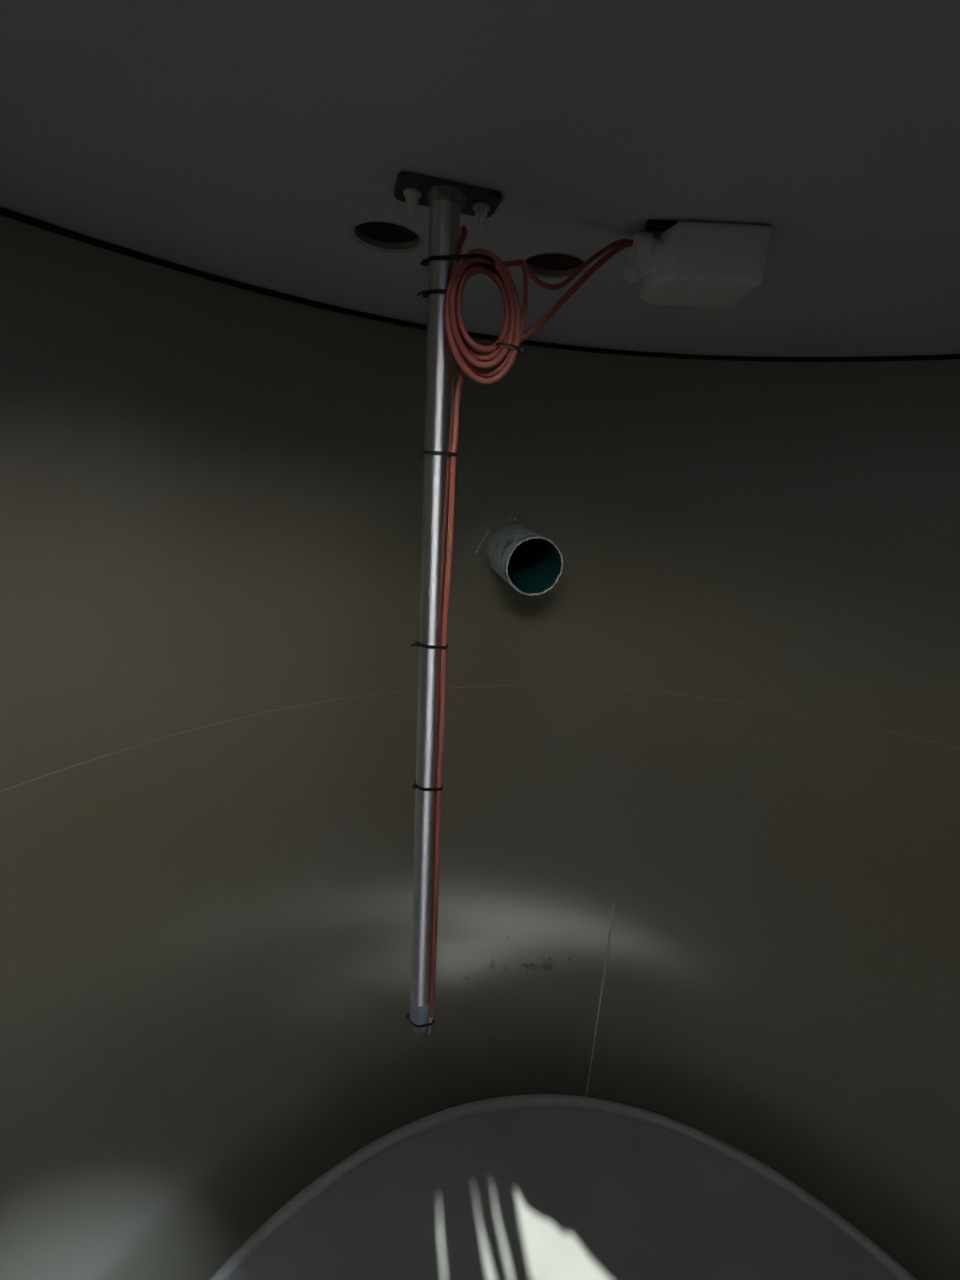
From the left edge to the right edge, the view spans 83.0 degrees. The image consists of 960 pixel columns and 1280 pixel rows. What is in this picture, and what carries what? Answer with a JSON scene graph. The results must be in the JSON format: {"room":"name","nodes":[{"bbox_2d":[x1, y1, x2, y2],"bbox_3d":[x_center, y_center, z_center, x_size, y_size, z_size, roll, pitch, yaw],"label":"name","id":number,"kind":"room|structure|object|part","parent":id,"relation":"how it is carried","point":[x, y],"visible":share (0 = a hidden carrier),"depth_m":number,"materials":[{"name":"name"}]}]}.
{"room":"tank interior","nodes":[
{"label":"tank interior","id":0,"kind":"room"},
{"bbox_2d":[0,215,959,1279],"bbox_3d":[0.335,0.964,0.441,2.980,2.742,2.980,4,16,0],"label":"wall","id":1,"kind":"structure","parent":0,"point":[211,492],"depth_m":1.45,"materials":[{"name":"grey metal"}]},
{"bbox_2d":[0,207,959,361],"bbox_3d":[0.420,-0.354,0.062,2.900,0.010,2.900,4,16,0],"label":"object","id":2,"kind":"structure","parent":1,"relation":"attached to","point":[4,212],"depth_m":1.24,"materials":[{"name":"black"}]},
{"bbox_2d":[0,685,959,791],"bbox_3d":[0.362,0.531,0.317,2.803,0.007,2.803,4,16,0],"label":"seam","id":3,"kind":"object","parent":1,"relation":"attached to","point":[491,685],"depth_m":1.45,"materials":[{"name":"grey metal"}]},
{"bbox_2d":[486,524,562,594],"bbox_3d":[0.044,-0.313,1.698,0.150,0.190,0.810,0,17,-14],"label":"pipe stub","id":4,"kind":"object","parent":1,"relation":"attached to","point":[528,561],"visible":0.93,"depth_m":1.43,"materials":[{"name":"grey plastic"}]},
{"bbox_2d":[209,1094,917,1279],"bbox_3d":[0.263,2.066,0.758,2.476,0.309,2.476,4,16,0],"label":"trim","id":5,"kind":"structure","parent":1,"relation":"attached to","point":[277,1220],"depth_m":1.72,"materials":[{"name":"grey metal"}]},
{"bbox_2d":[586,904,614,1096],"bbox_3d":[0.427,1.321,1.944,0.008,0.880,0.037,4,16,0],"label":"seam","id":6,"kind":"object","parent":1,"relation":"attached to","point":[608,944],"depth_m":1.91,"materials":[{"name":"grey metal"}]},
{"bbox_2d":[0,0,959,356],"bbox_3d":[0.420,-0.365,0.059,2.980,0.011,2.980,4,16,0],"label":"ceiling","id":7,"kind":"structure","parent":0,"point":[243,141],"depth_m":0.59,"materials":[{"name":"grey paint"}]},
{"bbox_2d":[350,220,422,252],"bbox_3d":[-0.142,-0.623,0.832,0.110,0.012,0.110,4,16,0],"label":"trim","id":8,"kind":"structure","parent":7,"relation":"attached to","point":[380,244],"depth_m":0.87,"materials":[{"name":"grey metal"}]},
{"bbox_2d":[355,222,418,242],"bbox_3d":[-0.139,-0.678,0.816,0.150,0.104,0.150,4,16,0],"label":"hole","id":9,"kind":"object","parent":7,"relation":"in","point":[380,231],"depth_m":0.88,"materials":[{"name":"black"}]},
{"bbox_2d":[394,171,501,1032],"bbox_3d":[-0.084,0.095,0.883,0.132,1.387,0.063,-1,17,-15],"label":"pole","id":10,"kind":"object","parent":7,"relation":"hanging from","point":[446,199],"visible":0.96,"depth_m":0.79,"materials":[{"name":"metal"}]},
{"bbox_2d":[406,1013,433,1027],"bbox_3d":[-0.115,0.736,1.059,0.051,0.007,0.043,19,22,42],"label":"cable tie","id":11,"kind":"object","parent":10,"relation":"attached to","point":[407,1015],"visible":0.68,"depth_m":1.05,"materials":[{"name":"black plastic"}]},
{"bbox_2d":[413,779,442,790],"bbox_3d":[-0.087,0.242,0.920,0.051,0.007,0.043,4,16,0],"label":"cable tie","id":12,"kind":"object","parent":10,"relation":"attached to","point":[415,785],"visible":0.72,"depth_m":0.90,"materials":[{"name":"black plastic"}]},
{"bbox_2d":[411,640,447,648],"bbox_3d":[-0.078,0.005,0.852,0.058,0.007,0.043,4,16,0],"label":"cable tie","id":13,"kind":"object","parent":10,"relation":"attached to","point":[417,643],"visible":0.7,"depth_m":0.83,"materials":[{"name":"black plastic"}]},
{"bbox_2d":[417,289,446,298],"bbox_3d":[-0.054,-0.455,0.719,0.058,0.007,0.046,4,16,0],"label":"cable tie","id":14,"kind":"object","parent":10,"relation":"attached to","point":[424,293],"visible":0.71,"depth_m":0.70,"materials":[{"name":"black plastic"}]},
{"bbox_2d":[422,450,457,455],"bbox_3d":[-0.058,-0.266,0.775,0.048,0.007,0.043,-2,17,-18],"label":"cable tie","id":15,"kind":"object","parent":10,"relation":"attached to","point":[423,451],"visible":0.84,"depth_m":0.76,"materials":[{"name":"black plastic"}]},
{"bbox_3d":[-0.042,-0.567,0.694,0.132,0.007,0.060,-1,17,-15],"label":"mounting plate","id":16,"kind":"part","parent":10,"relation":"part of","materials":[{"name":"metal"}]},
{"bbox_2d":[420,254,494,268],"bbox_3d":[-0.025,-0.482,0.696,0.100,0.013,0.043,14,19,31],"label":"cable tie","id":17,"kind":"object","parent":10,"relation":"attached to","point":[424,262],"visible":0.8,"depth_m":0.68,"materials":[{"name":"black plastic"}]},
{"bbox_2d":[428,225,632,1034],"bbox_3d":[0.055,0.102,0.910,0.300,1.385,0.072,-2,17,-19],"label":"cable","id":18,"kind":"object","parent":10,"relation":"attached to","point":[501,358],"visible":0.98,"depth_m":0.72,"materials":[{"name":"red plastic"}]},
{"bbox_2d":[496,342,523,353],"bbox_3d":[0.037,-0.390,0.725,0.037,0.009,0.034,-11,22,-42],"label":"cable tie","id":19,"kind":"object","parent":18,"relation":"attached to","point":[520,350],"visible":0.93,"depth_m":0.71,"materials":[{"name":"black plastic"}]},
{"bbox_2d":[525,253,583,269],"bbox_3d":[0.127,-0.681,0.884,0.152,0.104,0.152,4,16,0],"label":"hole","id":20,"kind":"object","parent":7,"relation":"in","point":[549,261],"depth_m":0.95,"materials":[{"name":"black"}]},
{"bbox_2d":[524,252,587,278],"bbox_3d":[0.124,-0.625,0.900,0.112,0.012,0.112,4,16,0],"label":"trim","id":21,"kind":"structure","parent":7,"relation":"attached to","point":[550,273],"depth_m":0.94,"materials":[{"name":"grey metal"}]},
{"bbox_2d":[623,220,770,308],"bbox_3d":[0.297,-0.536,0.781,0.189,0.072,0.118,4,16,0],"label":"plastic box","id":22,"kind":"object","parent":7,"relation":"attached to","point":[687,264],"visible":1,"depth_m":0.73,"materials":[{"name":"white plastic"}]},
{"bbox_3d":[0.222,-0.517,0.766,0.047,0.026,0.025,-8,20,-35],"label":"spout","id":23,"kind":"part","parent":22,"relation":"part of","materials":[{"name":"white plastic"}]},
{"bbox_2d":[229,1107,898,1279],"bbox_3d":[0.270,1.957,0.727,2.380,0.053,2.380,4,16,0],"label":"floor","id":24,"kind":"structure","parent":0,"point":[527,1193],"depth_m":1.59,"materials":[{"name":"grey metal"}]}
]}

